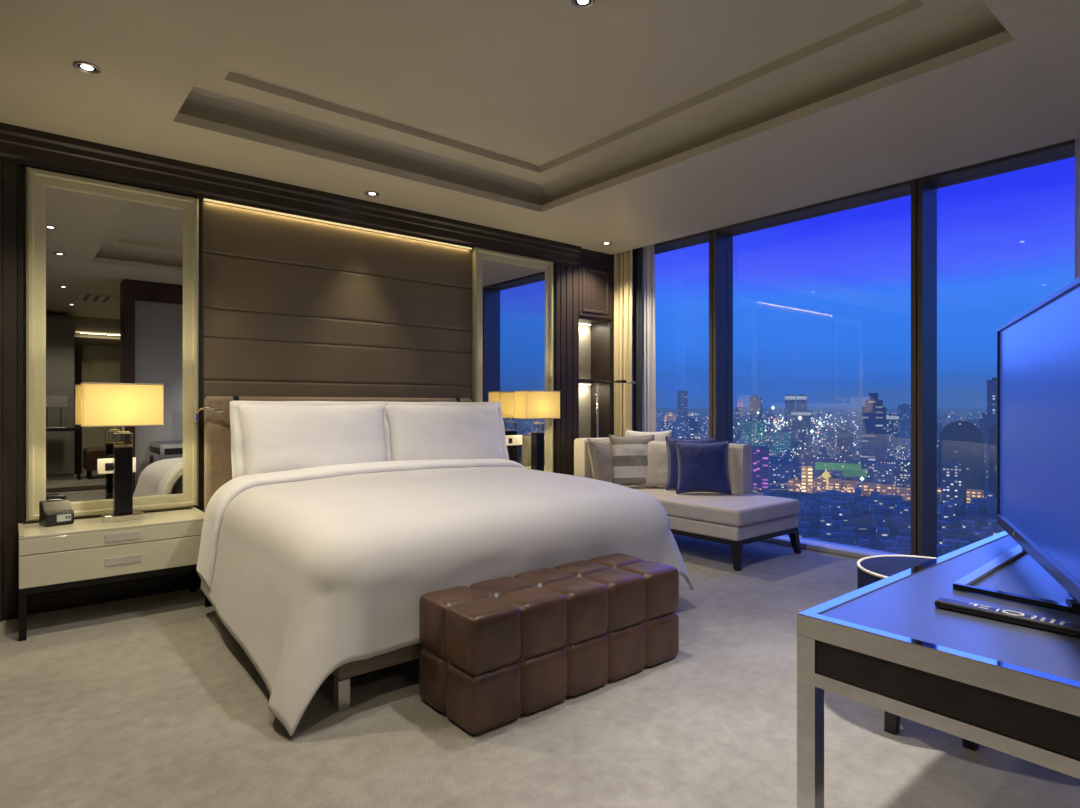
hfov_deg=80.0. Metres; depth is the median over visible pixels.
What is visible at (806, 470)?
building
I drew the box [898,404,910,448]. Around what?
tower
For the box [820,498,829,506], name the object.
house
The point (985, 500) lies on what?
house
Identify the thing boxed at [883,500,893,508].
house
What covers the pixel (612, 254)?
wall
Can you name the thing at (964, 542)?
house
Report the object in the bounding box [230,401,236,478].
bed pillow
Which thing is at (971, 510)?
house
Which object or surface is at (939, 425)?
block
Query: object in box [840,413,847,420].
block
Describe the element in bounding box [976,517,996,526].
house
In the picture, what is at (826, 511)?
house
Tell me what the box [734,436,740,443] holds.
block
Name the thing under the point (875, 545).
house
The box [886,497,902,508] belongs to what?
house
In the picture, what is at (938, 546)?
house
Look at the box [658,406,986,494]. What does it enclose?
city lights
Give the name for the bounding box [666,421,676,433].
block
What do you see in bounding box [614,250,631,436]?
drape
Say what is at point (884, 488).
building
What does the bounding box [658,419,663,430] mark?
block
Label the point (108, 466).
outlet
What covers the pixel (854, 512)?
house
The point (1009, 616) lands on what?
remote control
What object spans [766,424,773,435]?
block
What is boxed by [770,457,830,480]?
hall
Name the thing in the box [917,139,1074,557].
window
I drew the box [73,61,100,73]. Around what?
recessed light
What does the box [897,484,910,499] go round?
building
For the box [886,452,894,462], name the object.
block
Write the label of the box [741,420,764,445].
tower
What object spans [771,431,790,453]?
tower
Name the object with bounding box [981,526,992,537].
house
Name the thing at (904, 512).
house
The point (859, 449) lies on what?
block
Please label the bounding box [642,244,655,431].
sheer curtain
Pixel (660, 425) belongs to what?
block
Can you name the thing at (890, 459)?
block
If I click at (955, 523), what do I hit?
house
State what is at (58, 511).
alarm clock
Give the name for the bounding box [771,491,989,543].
treetops
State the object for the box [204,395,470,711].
bed
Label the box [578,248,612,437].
display cabinet
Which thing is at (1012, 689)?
desk
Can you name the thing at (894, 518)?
house
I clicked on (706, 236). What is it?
window
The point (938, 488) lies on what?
building
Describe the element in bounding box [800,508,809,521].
house
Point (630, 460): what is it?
cushion
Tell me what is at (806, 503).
house
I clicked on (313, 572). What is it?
duvet
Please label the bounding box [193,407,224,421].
light
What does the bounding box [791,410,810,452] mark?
tower
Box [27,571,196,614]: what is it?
baseboard
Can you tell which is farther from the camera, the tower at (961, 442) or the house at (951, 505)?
the tower at (961, 442)
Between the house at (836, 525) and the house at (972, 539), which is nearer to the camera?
the house at (972, 539)
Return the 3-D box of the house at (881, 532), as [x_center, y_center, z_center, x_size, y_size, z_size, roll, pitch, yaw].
[310.007,116.348,581.912,9.894,9.745,9.894,0,0,21]
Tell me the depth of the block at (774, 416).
2671.35 m
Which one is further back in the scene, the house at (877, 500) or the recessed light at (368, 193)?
the house at (877, 500)
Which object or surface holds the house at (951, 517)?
on the ground
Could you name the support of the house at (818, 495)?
on the ground
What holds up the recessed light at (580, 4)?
in the ceiling
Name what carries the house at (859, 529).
on the ground
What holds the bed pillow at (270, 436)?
on the mattress
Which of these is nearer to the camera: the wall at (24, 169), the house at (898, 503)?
the wall at (24, 169)
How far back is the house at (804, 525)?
612.43 m
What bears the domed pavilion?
on the ground
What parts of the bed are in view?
headboard, leg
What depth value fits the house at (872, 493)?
805.62 m
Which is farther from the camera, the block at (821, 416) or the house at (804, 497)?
the block at (821, 416)
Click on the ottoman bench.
(496, 651)
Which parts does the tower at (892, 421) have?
lit crown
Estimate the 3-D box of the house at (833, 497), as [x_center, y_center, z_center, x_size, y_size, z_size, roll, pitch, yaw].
[359.063,115.674,786.409,11.367,11.093,17.998,0,0,24]
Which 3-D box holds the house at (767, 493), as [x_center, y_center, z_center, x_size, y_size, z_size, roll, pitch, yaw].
[285.881,114.752,807.840,8.545,12.935,7.691,0,0,16]
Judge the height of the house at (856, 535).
9.125 m
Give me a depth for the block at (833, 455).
1411.83 m
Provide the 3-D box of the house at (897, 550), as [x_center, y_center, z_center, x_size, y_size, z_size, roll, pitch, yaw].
[272.001,115.665,495.583,9.161,11.110,9.161,0,0,16]
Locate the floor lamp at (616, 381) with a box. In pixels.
[596,380,635,437]
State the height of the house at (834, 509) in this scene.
10.959 m
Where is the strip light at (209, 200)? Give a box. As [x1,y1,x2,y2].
[204,198,471,248]
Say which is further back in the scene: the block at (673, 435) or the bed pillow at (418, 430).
the block at (673, 435)
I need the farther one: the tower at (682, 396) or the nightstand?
the tower at (682, 396)
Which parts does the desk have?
leg, rail, apron panel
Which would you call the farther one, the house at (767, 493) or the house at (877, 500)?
the house at (767, 493)
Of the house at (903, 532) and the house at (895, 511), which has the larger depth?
the house at (895, 511)
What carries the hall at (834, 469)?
on the ground
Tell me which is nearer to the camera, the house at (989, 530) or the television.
the television
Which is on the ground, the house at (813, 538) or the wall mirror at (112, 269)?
the house at (813, 538)
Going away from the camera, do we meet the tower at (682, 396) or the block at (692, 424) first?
the block at (692, 424)
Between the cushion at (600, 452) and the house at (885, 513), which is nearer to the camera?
the cushion at (600, 452)
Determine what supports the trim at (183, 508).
attached to the wall at (24, 169)
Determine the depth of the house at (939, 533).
544.44 m
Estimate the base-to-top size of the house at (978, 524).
11.265 m
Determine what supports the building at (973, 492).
on the ground
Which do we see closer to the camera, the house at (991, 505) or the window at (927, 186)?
the window at (927, 186)
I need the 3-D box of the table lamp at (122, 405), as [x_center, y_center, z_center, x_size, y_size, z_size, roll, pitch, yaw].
[-2.482,0.276,3.824,0.401,0.807,0.178,0,0,-39]
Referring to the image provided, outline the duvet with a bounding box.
[196,458,693,735]
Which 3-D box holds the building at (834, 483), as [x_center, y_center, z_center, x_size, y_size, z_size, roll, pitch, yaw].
[401.438,108.779,875.000,16.330,24.881,12.000,0,0,25]
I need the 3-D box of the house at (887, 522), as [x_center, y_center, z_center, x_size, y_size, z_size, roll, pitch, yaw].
[345.546,116.632,638.061,9.481,9.175,12.067,0,0,20]
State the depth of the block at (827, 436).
1854.46 m
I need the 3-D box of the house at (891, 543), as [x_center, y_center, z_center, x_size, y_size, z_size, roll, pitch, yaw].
[290.917,117.490,538.984,11.391,7.461,11.391,0,0,17]
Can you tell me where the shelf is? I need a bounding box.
[578,379,611,383]
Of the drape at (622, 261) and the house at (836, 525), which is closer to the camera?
the drape at (622, 261)
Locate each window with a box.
[632,229,728,440]
[713,179,916,558]
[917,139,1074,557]
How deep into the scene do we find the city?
5212.41 m
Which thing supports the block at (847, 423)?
on the ground
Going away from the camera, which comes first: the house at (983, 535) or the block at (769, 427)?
the house at (983, 535)
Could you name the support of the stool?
on the floor
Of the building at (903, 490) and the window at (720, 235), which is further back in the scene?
the building at (903, 490)
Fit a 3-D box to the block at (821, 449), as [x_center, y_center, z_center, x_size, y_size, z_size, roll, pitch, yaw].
[705.374,112.781,1597.623,18.706,16.877,31.296,0,0,29]
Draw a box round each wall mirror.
[26,167,198,521]
[472,247,552,471]
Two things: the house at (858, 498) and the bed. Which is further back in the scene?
the house at (858, 498)
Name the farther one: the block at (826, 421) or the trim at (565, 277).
the block at (826, 421)
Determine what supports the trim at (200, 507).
attached to the wall at (24, 169)
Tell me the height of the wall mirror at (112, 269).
2.033 m
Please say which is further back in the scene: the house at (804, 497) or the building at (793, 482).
the building at (793, 482)
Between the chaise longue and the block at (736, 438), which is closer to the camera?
the chaise longue
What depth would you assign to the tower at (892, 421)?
1489.74 m
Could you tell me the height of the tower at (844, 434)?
75.931 m
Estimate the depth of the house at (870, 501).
749.27 m
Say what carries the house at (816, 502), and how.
on the ground
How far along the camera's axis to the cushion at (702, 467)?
5.55 m
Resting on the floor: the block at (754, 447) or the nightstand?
the nightstand
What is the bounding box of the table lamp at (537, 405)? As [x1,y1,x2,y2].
[514,390,559,470]
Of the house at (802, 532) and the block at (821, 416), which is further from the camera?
the block at (821, 416)
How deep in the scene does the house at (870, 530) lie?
605.59 m
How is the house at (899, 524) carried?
on the ground
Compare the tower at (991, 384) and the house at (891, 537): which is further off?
the tower at (991, 384)
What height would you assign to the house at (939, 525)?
12.325 m
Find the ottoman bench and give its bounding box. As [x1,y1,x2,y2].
[419,553,678,733]
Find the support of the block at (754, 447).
on the ground
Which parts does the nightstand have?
leg, leg, drawer, drawer, handle, handle, leg, leg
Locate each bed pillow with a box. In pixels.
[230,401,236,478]
[232,401,390,476]
[384,402,508,460]
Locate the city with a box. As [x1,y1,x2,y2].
[656,409,986,433]
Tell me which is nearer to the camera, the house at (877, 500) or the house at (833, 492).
the house at (877, 500)
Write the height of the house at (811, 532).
8.817 m
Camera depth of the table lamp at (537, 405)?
5.80 m
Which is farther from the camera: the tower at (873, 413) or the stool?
the tower at (873, 413)
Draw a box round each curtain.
[633,247,641,431]
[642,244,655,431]
[1075,138,1079,278]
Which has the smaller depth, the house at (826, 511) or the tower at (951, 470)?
the house at (826, 511)
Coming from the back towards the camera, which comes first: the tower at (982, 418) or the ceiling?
the tower at (982, 418)
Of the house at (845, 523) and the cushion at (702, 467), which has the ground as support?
the house at (845, 523)
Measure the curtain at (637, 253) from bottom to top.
2.974 m
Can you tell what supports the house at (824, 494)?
on the ground
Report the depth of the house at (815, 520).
626.73 m
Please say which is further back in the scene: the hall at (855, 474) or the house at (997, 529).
the hall at (855, 474)
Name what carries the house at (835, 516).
on the ground
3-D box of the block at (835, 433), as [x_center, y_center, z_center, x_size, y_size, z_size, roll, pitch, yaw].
[924.993,102.257,2008.329,17.222,37.925,33.880,0,0,-32]
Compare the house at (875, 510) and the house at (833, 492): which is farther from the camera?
the house at (833, 492)
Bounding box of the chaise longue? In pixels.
[574,438,800,570]
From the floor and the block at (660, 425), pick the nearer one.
the floor
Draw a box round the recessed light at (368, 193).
[365,191,379,196]
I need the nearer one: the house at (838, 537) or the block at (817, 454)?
the house at (838, 537)
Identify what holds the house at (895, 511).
on the ground
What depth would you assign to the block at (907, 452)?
1499.59 m
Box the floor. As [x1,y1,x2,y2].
[0,534,1079,807]
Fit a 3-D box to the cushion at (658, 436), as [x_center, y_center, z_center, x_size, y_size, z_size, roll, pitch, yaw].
[1.045,0.501,6.230,0.460,0.544,0.213,0,0,13]
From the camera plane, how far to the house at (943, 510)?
670.82 m
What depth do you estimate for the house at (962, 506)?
727.28 m
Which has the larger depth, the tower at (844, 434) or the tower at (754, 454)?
the tower at (844, 434)
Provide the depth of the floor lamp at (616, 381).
6.43 m
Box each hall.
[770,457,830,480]
[815,462,860,485]
[843,470,866,486]
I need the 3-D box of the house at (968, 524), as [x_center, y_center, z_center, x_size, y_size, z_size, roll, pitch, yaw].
[401.442,114.867,602.675,9.331,12.707,10.368,0,0,24]
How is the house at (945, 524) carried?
on the ground
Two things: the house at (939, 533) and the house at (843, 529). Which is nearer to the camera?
the house at (939, 533)
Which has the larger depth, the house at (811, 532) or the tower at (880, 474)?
the tower at (880, 474)
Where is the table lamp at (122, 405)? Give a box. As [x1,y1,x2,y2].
[81,382,163,521]
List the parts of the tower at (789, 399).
lit crown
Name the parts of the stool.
leg, seat, leg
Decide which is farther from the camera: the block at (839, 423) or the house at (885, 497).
the block at (839, 423)
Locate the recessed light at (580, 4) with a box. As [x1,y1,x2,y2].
[571,0,594,8]
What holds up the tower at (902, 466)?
on the ground
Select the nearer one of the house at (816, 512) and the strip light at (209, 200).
the strip light at (209, 200)
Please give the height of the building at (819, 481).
23.498 m
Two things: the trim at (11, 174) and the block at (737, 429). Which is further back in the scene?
the block at (737, 429)
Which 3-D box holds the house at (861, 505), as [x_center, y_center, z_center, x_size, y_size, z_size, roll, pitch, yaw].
[350.191,113.109,697.547,10.135,16.223,9.121,0,0,21]
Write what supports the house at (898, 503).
on the ground
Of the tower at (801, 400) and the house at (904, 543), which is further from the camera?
the tower at (801, 400)
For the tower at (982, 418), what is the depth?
895.23 m
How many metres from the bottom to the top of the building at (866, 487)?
19.432 m
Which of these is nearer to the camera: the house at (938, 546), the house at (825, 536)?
the house at (938, 546)
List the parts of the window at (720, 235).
sill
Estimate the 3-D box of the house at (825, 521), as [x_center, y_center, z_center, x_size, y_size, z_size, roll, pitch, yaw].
[267.387,112.954,600.862,9.171,16.531,8.254,0,0,28]
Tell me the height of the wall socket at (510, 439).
0.092 m
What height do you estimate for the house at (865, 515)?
14.276 m
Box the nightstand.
[18,507,210,640]
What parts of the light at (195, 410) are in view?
arm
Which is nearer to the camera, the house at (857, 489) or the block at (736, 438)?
the house at (857, 489)
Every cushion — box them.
[587,438,613,482]
[609,434,656,487]
[624,429,671,440]
[625,486,799,526]
[638,440,667,487]
[665,437,715,489]
[674,440,731,494]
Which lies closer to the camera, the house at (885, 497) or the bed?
the bed
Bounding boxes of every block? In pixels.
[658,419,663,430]
[659,424,665,431]
[663,430,675,437]
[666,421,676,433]
[680,418,690,435]
[687,419,698,438]
[699,430,704,438]
[733,425,738,439]
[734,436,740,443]
[735,427,740,435]
[753,446,767,451]
[766,414,776,428]
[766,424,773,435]
[780,449,793,456]
[806,453,830,457]
[819,415,823,428]
[819,447,828,453]
[821,453,836,460]
[822,428,833,446]
[823,419,829,427]
[834,420,844,431]
[834,431,836,443]
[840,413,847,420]
[845,421,850,427]
[853,432,860,442]
[855,447,861,454]
[859,415,861,437]
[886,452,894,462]
[886,455,893,465]
[900,449,910,456]
[937,423,941,442]
[961,420,978,427]
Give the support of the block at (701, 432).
on the ground
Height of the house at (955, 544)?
11.918 m
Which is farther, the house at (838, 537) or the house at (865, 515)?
the house at (865, 515)
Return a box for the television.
[953,277,1079,614]
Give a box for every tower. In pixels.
[664,412,675,423]
[677,390,687,433]
[734,401,745,426]
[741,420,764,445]
[750,395,761,420]
[752,450,756,489]
[757,447,768,491]
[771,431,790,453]
[785,394,794,428]
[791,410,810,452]
[796,394,806,410]
[837,426,852,462]
[862,393,885,480]
[873,462,892,484]
[886,414,898,457]
[895,460,910,486]
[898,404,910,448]
[938,421,984,498]
[943,460,960,503]
[979,413,986,491]
[987,378,996,491]
[989,424,996,498]
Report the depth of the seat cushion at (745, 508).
5.09 m
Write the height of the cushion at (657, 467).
0.489 m
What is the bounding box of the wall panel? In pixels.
[203,200,471,511]
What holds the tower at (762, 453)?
on the ground
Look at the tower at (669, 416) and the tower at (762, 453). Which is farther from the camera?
the tower at (669, 416)
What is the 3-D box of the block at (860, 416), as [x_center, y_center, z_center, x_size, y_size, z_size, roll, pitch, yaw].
[1206.123,79.790,2398.911,17.638,82.860,27.397,0,0,3]
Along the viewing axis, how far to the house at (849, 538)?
538.63 m
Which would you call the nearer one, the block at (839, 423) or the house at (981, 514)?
the house at (981, 514)
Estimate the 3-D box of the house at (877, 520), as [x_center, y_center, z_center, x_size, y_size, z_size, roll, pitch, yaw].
[328.187,114.748,624.918,7.848,12.945,8.720,0,0,25]
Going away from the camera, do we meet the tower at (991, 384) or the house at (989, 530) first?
the house at (989, 530)
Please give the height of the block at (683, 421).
73.834 m
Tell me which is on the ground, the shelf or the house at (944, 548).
the house at (944, 548)
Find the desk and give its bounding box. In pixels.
[797,531,1079,807]
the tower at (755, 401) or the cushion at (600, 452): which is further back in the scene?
the tower at (755, 401)
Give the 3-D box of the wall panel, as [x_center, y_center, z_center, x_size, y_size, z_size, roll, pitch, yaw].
[-1.443,-0.230,5.002,2.155,2.300,0.045,0,0,-39]
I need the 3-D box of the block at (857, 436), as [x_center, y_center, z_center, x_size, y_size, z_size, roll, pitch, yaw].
[1026.709,105.113,2082.148,18.266,32.213,15.571,0,0,-21]
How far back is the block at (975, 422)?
1938.72 m
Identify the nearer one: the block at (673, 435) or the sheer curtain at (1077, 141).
the sheer curtain at (1077, 141)
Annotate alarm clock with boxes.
[39,498,73,526]
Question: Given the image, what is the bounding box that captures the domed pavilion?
[821,469,830,487]
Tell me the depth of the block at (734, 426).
2240.74 m
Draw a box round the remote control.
[934,597,1079,636]
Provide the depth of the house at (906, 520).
616.33 m
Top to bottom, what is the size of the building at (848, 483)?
23.326 m
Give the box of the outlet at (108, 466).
[105,463,112,470]
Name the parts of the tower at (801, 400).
lit crown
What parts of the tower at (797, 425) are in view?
lit crown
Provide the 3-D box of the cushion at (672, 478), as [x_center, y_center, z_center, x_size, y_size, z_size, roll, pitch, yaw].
[1.373,0.532,5.844,0.458,0.513,0.247,0,0,6]
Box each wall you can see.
[23,168,25,523]
[612,254,613,434]
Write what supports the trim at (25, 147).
attached to the wall at (24, 169)
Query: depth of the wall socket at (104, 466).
3.93 m
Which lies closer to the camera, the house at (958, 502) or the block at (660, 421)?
the house at (958, 502)
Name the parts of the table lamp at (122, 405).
lamp shade, shade trim, shade trim, plate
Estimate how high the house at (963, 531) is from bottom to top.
8.415 m
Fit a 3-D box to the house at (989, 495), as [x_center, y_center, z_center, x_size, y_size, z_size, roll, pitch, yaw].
[536.982,112.701,768.455,8.895,17.038,8.005,0,0,21]
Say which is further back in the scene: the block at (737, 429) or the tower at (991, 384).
the block at (737, 429)
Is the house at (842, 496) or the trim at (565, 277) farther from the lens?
the house at (842, 496)
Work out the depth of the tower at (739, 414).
2285.49 m
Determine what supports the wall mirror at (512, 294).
attached to the wall at (24, 169)
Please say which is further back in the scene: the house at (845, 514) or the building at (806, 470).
the building at (806, 470)
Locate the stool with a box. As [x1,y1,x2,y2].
[857,555,978,750]
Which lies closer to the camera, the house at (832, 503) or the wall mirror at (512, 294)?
the wall mirror at (512, 294)
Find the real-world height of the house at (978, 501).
12.711 m
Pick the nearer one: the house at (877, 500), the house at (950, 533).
the house at (950, 533)
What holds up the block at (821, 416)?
on the ground
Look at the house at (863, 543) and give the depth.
508.22 m
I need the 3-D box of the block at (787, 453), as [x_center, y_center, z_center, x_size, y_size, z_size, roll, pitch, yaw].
[580.613,113.343,1510.468,15.704,15.754,28.466,0,0,-20]
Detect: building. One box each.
[788,477,800,491]
[802,464,811,492]
[813,476,826,492]
[828,476,841,491]
[843,477,856,493]
[859,482,874,495]
[877,481,894,494]
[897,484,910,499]
[937,487,940,501]
[967,486,983,502]
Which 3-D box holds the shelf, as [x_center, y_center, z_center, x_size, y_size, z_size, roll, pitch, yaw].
[0.473,-0.243,6.708,0.476,0.037,0.305,0,0,-39]
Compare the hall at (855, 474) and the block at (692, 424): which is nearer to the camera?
the hall at (855, 474)
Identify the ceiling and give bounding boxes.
[0,0,1079,254]
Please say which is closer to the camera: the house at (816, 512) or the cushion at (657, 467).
the cushion at (657, 467)
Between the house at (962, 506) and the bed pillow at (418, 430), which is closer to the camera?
the bed pillow at (418, 430)
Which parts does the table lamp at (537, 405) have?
shade trim, shade trim, lamp shade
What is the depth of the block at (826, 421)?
2983.02 m
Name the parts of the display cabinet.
panel, door, moulding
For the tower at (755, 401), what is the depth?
2085.54 m
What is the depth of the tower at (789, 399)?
2189.36 m
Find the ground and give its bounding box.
[656,408,989,542]
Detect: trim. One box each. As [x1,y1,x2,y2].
[0,122,580,266]
[0,160,22,621]
[24,506,195,523]
[196,197,202,588]
[553,263,577,475]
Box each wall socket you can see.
[97,457,135,473]
[505,435,521,445]
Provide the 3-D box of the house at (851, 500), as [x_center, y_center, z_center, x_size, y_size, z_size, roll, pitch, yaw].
[372.427,115.395,769.974,9.585,11.650,9.585,0,0,25]
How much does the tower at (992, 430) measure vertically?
97.533 m
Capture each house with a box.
[764,491,770,495]
[798,528,806,537]
[799,521,810,528]
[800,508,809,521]
[801,496,816,499]
[802,500,813,507]
[805,515,819,528]
[807,527,820,537]
[807,537,820,540]
[810,508,821,516]
[812,492,821,499]
[814,499,819,504]
[819,531,830,541]
[820,492,830,497]
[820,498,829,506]
[820,507,830,516]
[820,516,831,530]
[825,490,841,495]
[828,495,838,500]
[830,501,839,508]
[830,506,839,514]
[830,513,841,520]
[832,520,842,531]
[833,531,843,543]
[837,493,846,500]
[839,509,850,520]
[841,526,853,532]
[842,521,853,526]
[844,532,854,544]
[847,496,855,506]
[850,509,860,515]
[850,524,867,534]
[855,487,860,495]
[855,495,867,504]
[855,534,872,544]
[857,501,868,511]
[858,538,869,548]
[859,510,871,525]
[864,525,874,533]
[865,499,873,503]
[869,504,880,521]
[870,491,879,496]
[870,541,884,550]
[872,496,882,504]
[873,515,882,529]
[876,527,889,539]
[878,539,895,546]
[880,495,888,499]
[881,509,893,518]
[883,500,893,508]
[883,518,893,527]
[885,508,897,515]
[885,546,900,553]
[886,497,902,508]
[886,535,904,541]
[891,516,902,520]
[894,520,908,532]
[895,500,905,515]
[896,536,910,554]
[898,529,910,537]
[899,506,909,519]
[904,518,910,529]
[937,520,950,531]
[937,521,941,531]
[937,531,941,543]
[937,544,949,555]
[937,545,939,556]
[938,505,948,518]
[938,518,960,527]
[943,538,961,551]
[944,502,954,516]
[944,529,960,538]
[947,499,965,507]
[947,516,968,520]
[947,528,971,535]
[958,535,982,543]
[960,503,980,511]
[960,540,969,547]
[961,520,974,530]
[966,504,978,519]
[970,498,982,510]
[972,531,986,538]
[973,519,983,530]
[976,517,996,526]
[979,498,988,508]
[979,512,986,516]
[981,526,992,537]
[984,492,994,500]
[987,501,996,514]
[988,519,1001,534]
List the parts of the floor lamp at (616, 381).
arm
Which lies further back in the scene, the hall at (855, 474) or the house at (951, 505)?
the hall at (855, 474)
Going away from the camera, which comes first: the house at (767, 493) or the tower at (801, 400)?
the house at (767, 493)

